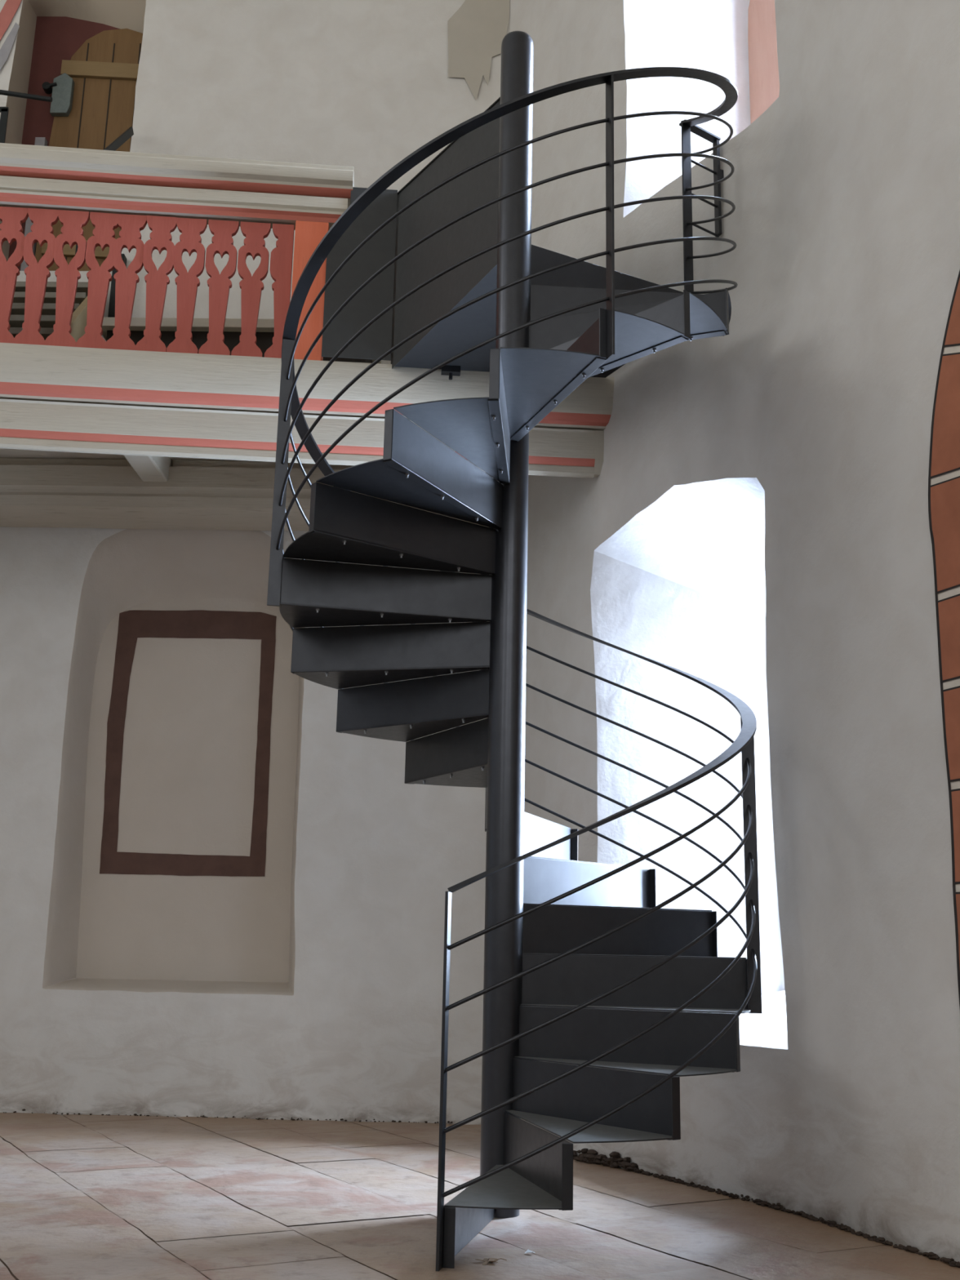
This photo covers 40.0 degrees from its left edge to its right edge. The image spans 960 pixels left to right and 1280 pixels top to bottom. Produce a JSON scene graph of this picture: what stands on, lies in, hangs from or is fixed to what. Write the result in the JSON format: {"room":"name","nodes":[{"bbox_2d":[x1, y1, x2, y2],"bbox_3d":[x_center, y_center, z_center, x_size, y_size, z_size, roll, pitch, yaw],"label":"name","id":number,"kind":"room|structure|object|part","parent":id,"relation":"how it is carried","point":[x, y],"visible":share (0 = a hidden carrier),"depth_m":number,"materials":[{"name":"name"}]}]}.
{"room":"church interior","nodes":[
{"label":"church interior","id":0,"kind":"room"},
{"bbox_2d":[0,0,510,1124],"bbox_3d":[-3.303,-1.614,8.798,6.970,9.030,0.374,1,-14,1],"label":"wall","id":1,"kind":"structure","parent":0,"point":[311,987],"depth_m":8.12,"materials":[{"name":"paint"}]},
{"bbox_2d":[0,22,19,70],"bbox_3d":[-3.393,-3.959,9.176,0.300,0.800,0.002,1,-14,1],"label":"painting","id":2,"kind":"object","parent":1,"relation":"attached to","point":[6,48],"visible":1,"depth_m":9.22},
{"bbox_2d":[0,0,21,39],"bbox_3d":[-3.372,-4.283,9.254,0.332,0.870,0.002,1,-14,1],"label":"painting","id":3,"kind":"object","parent":1,"relation":"attached to","point":[10,7],"visible":1,"depth_m":9.28},
{"bbox_2d":[20,28,142,271],"bbox_3d":[-2.727,-3.438,9.357,0.900,2.120,0.117,1,-14,1],"label":"door","id":4,"kind":"structure","parent":1,"relation":"in","point":[92,104],"depth_m":9.46,"materials":[{"name":"brown wood"}]},
{"bbox_3d":[-3.085,-3.966,9.463,0.103,0.060,0.062,1,-14,1],"label":"latch knob","id":5,"kind":"part","parent":4,"relation":"part of","materials":[{"name":"black metal"}]},
{"bbox_2d":[107,253,126,317],"bbox_3d":[-2.403,-2.322,8.729,0.070,0.490,0.070,1,-14,1],"label":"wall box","id":6,"kind":"object","parent":1,"relation":"attached to","point":[112,299],"visible":0.26,"depth_m":8.68,"materials":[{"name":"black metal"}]},
{"bbox_2d":[99,609,276,876],"bbox_3d":[-1.845,0.632,8.354,1.063,1.701,0.001,1,-14,1],"label":"frame","id":7,"kind":"object","parent":1,"relation":"attached to","point":[133,624],"visible":1,"depth_m":8.37,"materials":[{"name":"brown paint"}]},
{"bbox_2d":[0,342,614,530],"bbox_3d":[-2.888,-1.159,7.410,7.854,0.526,2.106,1,-14,1],"label":"gallery","id":8,"kind":"object","parent":1,"relation":"attached to","point":[91,437],"visible":0.59,"depth_m":7.01,"materials":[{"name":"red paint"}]},
{"bbox_2d":[0,89,52,142],"bbox_3d":[-3.512,-2.461,8.417,1.343,2.465,0.032,1,-14,1],"label":"iron railing","id":9,"kind":"object","parent":8,"relation":"on","point":[4,111],"visible":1,"depth_m":8.66,"materials":[{"name":"black metal"}]},
{"bbox_2d":[8,281,88,342],"bbox_3d":[-2.905,-1.915,7.965,1.312,1.219,1.320,1,-14,1],"label":"stair","id":10,"kind":"structure","parent":8,"relation":"on","point":[78,322],"depth_m":8.01,"materials":[{"name":"grey wood"}]},
{"bbox_2d":[72,126,133,312],"bbox_3d":[-2.418,-2.688,8.448,0.023,1.825,0.728,0,-14,4],"label":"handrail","id":11,"kind":"object","parent":10,"relation":"on","point":[120,140],"visible":0.32,"depth_m":8.73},
{"bbox_2d":[0,142,354,360],"bbox_3d":[-3.748,-2.152,6.942,6.095,1.152,0.208,2,-14,-4],"label":"balustrade","id":12,"kind":"object","parent":8,"relation":"on","point":[128,191],"visible":0.98,"depth_m":7.11,"materials":[{"name":"red paint"}]},
{"bbox_3d":[-3.755,-2.460,7.033,6.070,0.140,0.135,2,-14,-4],"label":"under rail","id":13,"kind":"part","parent":12,"relation":"part of","materials":[{"name":"red paint"}]},
{"bbox_3d":[-3.738,-2.628,7.058,6.095,0.170,0.208,2,-14,-4],"label":"rail","id":14,"kind":"part","parent":12,"relation":"part of","materials":[{"name":"white paint"}]},
{"bbox_3d":[-0.930,-1.875,7.162,0.180,0.830,0.110,2,-14,-4],"label":"corner post","id":15,"kind":"part","parent":12,"relation":"part of","materials":[{"name":"orange paint"}]},
{"bbox_2d":[102,317,381,363],"bbox_3d":[-1.498,-1.663,8.260,1.700,0.915,0.540,1,-14,1],"label":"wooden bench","id":16,"kind":"object","parent":8,"relation":"on","point":[264,334],"visible":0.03,"depth_m":8.08,"materials":[{"name":"black wood"}]},
{"bbox_3d":[-3.265,-0.910,8.286,7.050,0.316,0.300,1,-14,1],"label":"wall plate","id":17,"kind":"part","parent":8,"relation":"part of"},
{"bbox_2d":[447,0,509,98],"bbox_3d":[-0.006,-4.514,9.251,0.432,1.649,0.002,1,-14,1],"label":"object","id":18,"kind":"structure","parent":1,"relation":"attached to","point":[476,32],"depth_m":9.17,"materials":[{"name":"beige paint"}]},
{"bbox_2d":[0,1112,959,1279],"bbox_3d":[-0.997,1.392,1.944,14.747,0.013,14.327,1,-14,1],"label":"floor","id":19,"kind":"structure","parent":0,"point":[83,1197],"depth_m":4.74,"materials":[{"name":"tile"}]},
{"bbox_2d":[3,1108,959,1267],"bbox_3d":[-0.655,2.478,6.522,7.398,0.082,2.352,-8,-16,33],"label":"rubble","id":20,"kind":"object","parent":19,"relation":"on","point":[588,1156],"visible":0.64,"depth_m":5.48,"materials":[{"name":"grey stone"}]},
{"bbox_2d":[475,1257,506,1265],"bbox_3d":[0.029,1.918,4.070,0.075,0.012,0.083,-9,-17,35],"label":"dry leaf","id":21,"kind":"object","parent":19,"relation":"on","point":[486,1260],"visible":1,"depth_m":4.08,"materials":[{"name":"brown plant"}]},
{"bbox_2d":[266,31,761,1271],"bbox_3d":[0.153,-0.276,5.635,2.089,5.044,2.365,1,-14,1],"label":"spiral staircase","id":22,"kind":"structure","parent":19,"relation":"on","point":[444,271],"depth_m":5.25,"materials":[{"name":"metal"}]},
{"bbox_3d":[-0.806,-0.693,5.345,0.050,1.147,0.010,4,-14,-12],"label":"railing post","id":23,"kind":"part","parent":22,"relation":"part of","materials":[{"name":"metal"}]},
{"bbox_3d":[-0.648,-1.988,7.126,0.368,1.016,0.022,2,-14,-4],"label":"guard panel","id":24,"kind":"part","parent":22,"relation":"part of","materials":[{"name":"metal"}]},
{"bbox_3d":[-0.112,1.353,4.098,0.010,1.121,0.050,-2,-14,11],"label":"railing post","id":25,"kind":"part","parent":22,"relation":"part of","materials":[{"name":"metal"}]},
{"bbox_3d":[-0.162,-2.092,6.561,0.022,1.055,1.383,8,-15,-25],"label":"guard panel","id":26,"kind":"part","parent":22,"relation":"part of","materials":[{"name":"metal"}]},
{"bbox_3d":[0.040,0.336,6.290,0.010,1.147,0.050,2,-14,-4],"label":"railing post","id":27,"kind":"part","parent":22,"relation":"part of","materials":[{"name":"metal"}]},
{"bbox_3d":[0.118,-0.108,5.415,1.920,3.812,1.920,1,-14,1],"label":"round rail","id":28,"kind":"part","parent":22,"relation":"part of","materials":[{"name":"metal"}]},
{"bbox_3d":[0.121,-0.283,5.458,1.920,3.812,1.920,1,-14,1],"label":"round rail","id":29,"kind":"part","parent":22,"relation":"part of","materials":[{"name":"metal"}]},
{"bbox_3d":[0.125,-0.463,5.501,1.920,3.812,1.920,1,-14,1],"label":"round rail","id":30,"kind":"part","parent":22,"relation":"part of","materials":[{"name":"metal"}]},
{"bbox_3d":[0.129,-0.643,5.545,1.920,3.812,1.920,1,-14,1],"label":"round rail","id":31,"kind":"part","parent":22,"relation":"part of","materials":[{"name":"metal"}]},
{"bbox_3d":[0.133,-0.818,5.587,1.968,3.811,1.968,1,-14,1],"label":"handrail","id":32,"kind":"part","parent":22,"relation":"part of","materials":[{"name":"metal"}]},
{"bbox_3d":[0.478,-1.569,4.846,0.010,1.147,0.050,6,-14,-20],"label":"railing post","id":33,"kind":"part","parent":22,"relation":"part of","materials":[{"name":"metal"}]},
{"bbox_3d":[1.001,-2.069,6.360,0.050,0.962,0.010,8,-15,-28],"label":"railing post","id":34,"kind":"part","parent":22,"relation":"part of","materials":[{"name":"metal"}]},
{"bbox_3d":[1.091,-2.519,6.529,0.236,0.022,0.045,10,-16,-32],"label":"closing handrail","id":35,"kind":"part","parent":22,"relation":"part of","materials":[{"name":"metal"}]},
{"bbox_3d":[1.091,-2.335,6.488,0.206,0.022,0.012,10,-16,-32],"label":"closing rail","id":36,"kind":"part","parent":22,"relation":"part of","materials":[{"name":"metal"}]},
{"bbox_3d":[1.087,-2.155,6.444,0.206,0.022,0.012,10,-16,-32],"label":"closing rail","id":37,"kind":"part","parent":22,"relation":"part of","materials":[{"name":"metal"}]},
{"bbox_3d":[1.084,-1.999,6.406,0.206,0.022,0.012,10,-16,-32],"label":"closing rail","id":38,"kind":"part","parent":22,"relation":"part of","materials":[{"name":"metal"}]},
{"bbox_3d":[1.185,-2.236,6.526,0.038,0.520,0.036,7,-15,-22],"label":"wall post","id":39,"kind":"part","parent":22,"relation":"part of","materials":[{"name":"metal"}]},
{"bbox_3d":[1.053,0.855,5.119,0.050,1.147,0.010,0,-14,4],"label":"railing post","id":40,"kind":"part","parent":22,"relation":"part of","materials":[{"name":"metal"}]},
{"bbox_2d":[524,1249,534,1253],"bbox_3d":[0.159,1.956,4.211,0.028,0.009,0.025,-4,-15,21],"label":"paper scrap","id":41,"kind":"object","parent":19,"relation":"on","point":[527,1251],"visible":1,"depth_m":4.21,"materials":[{"name":"white paper"}]},
{"bbox_2d":[509,0,959,1262],"bbox_3d":[2.937,-2.835,3.221,1.024,9.030,12.499,7,-15,-23],"label":"wall","id":42,"kind":"structure","parent":0,"point":[753,524],"depth_m":5.54,"materials":[{"name":"paint"}]},
{"bbox_2d":[747,0,779,123],"bbox_3d":[1.825,-3.369,7.191,0.098,1.754,0.970,9,-16,-29],"label":"trim","id":43,"kind":"structure","parent":42,"relation":"in","point":[764,82],"depth_m":7.47,"materials":[{"name":"pink paint"}]},
{"bbox_2d":[928,270,959,1007],"bbox_3d":[1.997,-0.374,3.691,0.019,4.390,2.068,7,-15,-22],"label":"trim","id":44,"kind":"structure","parent":42,"relation":"attached to","point":[944,475],"depth_m":4.58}
]}

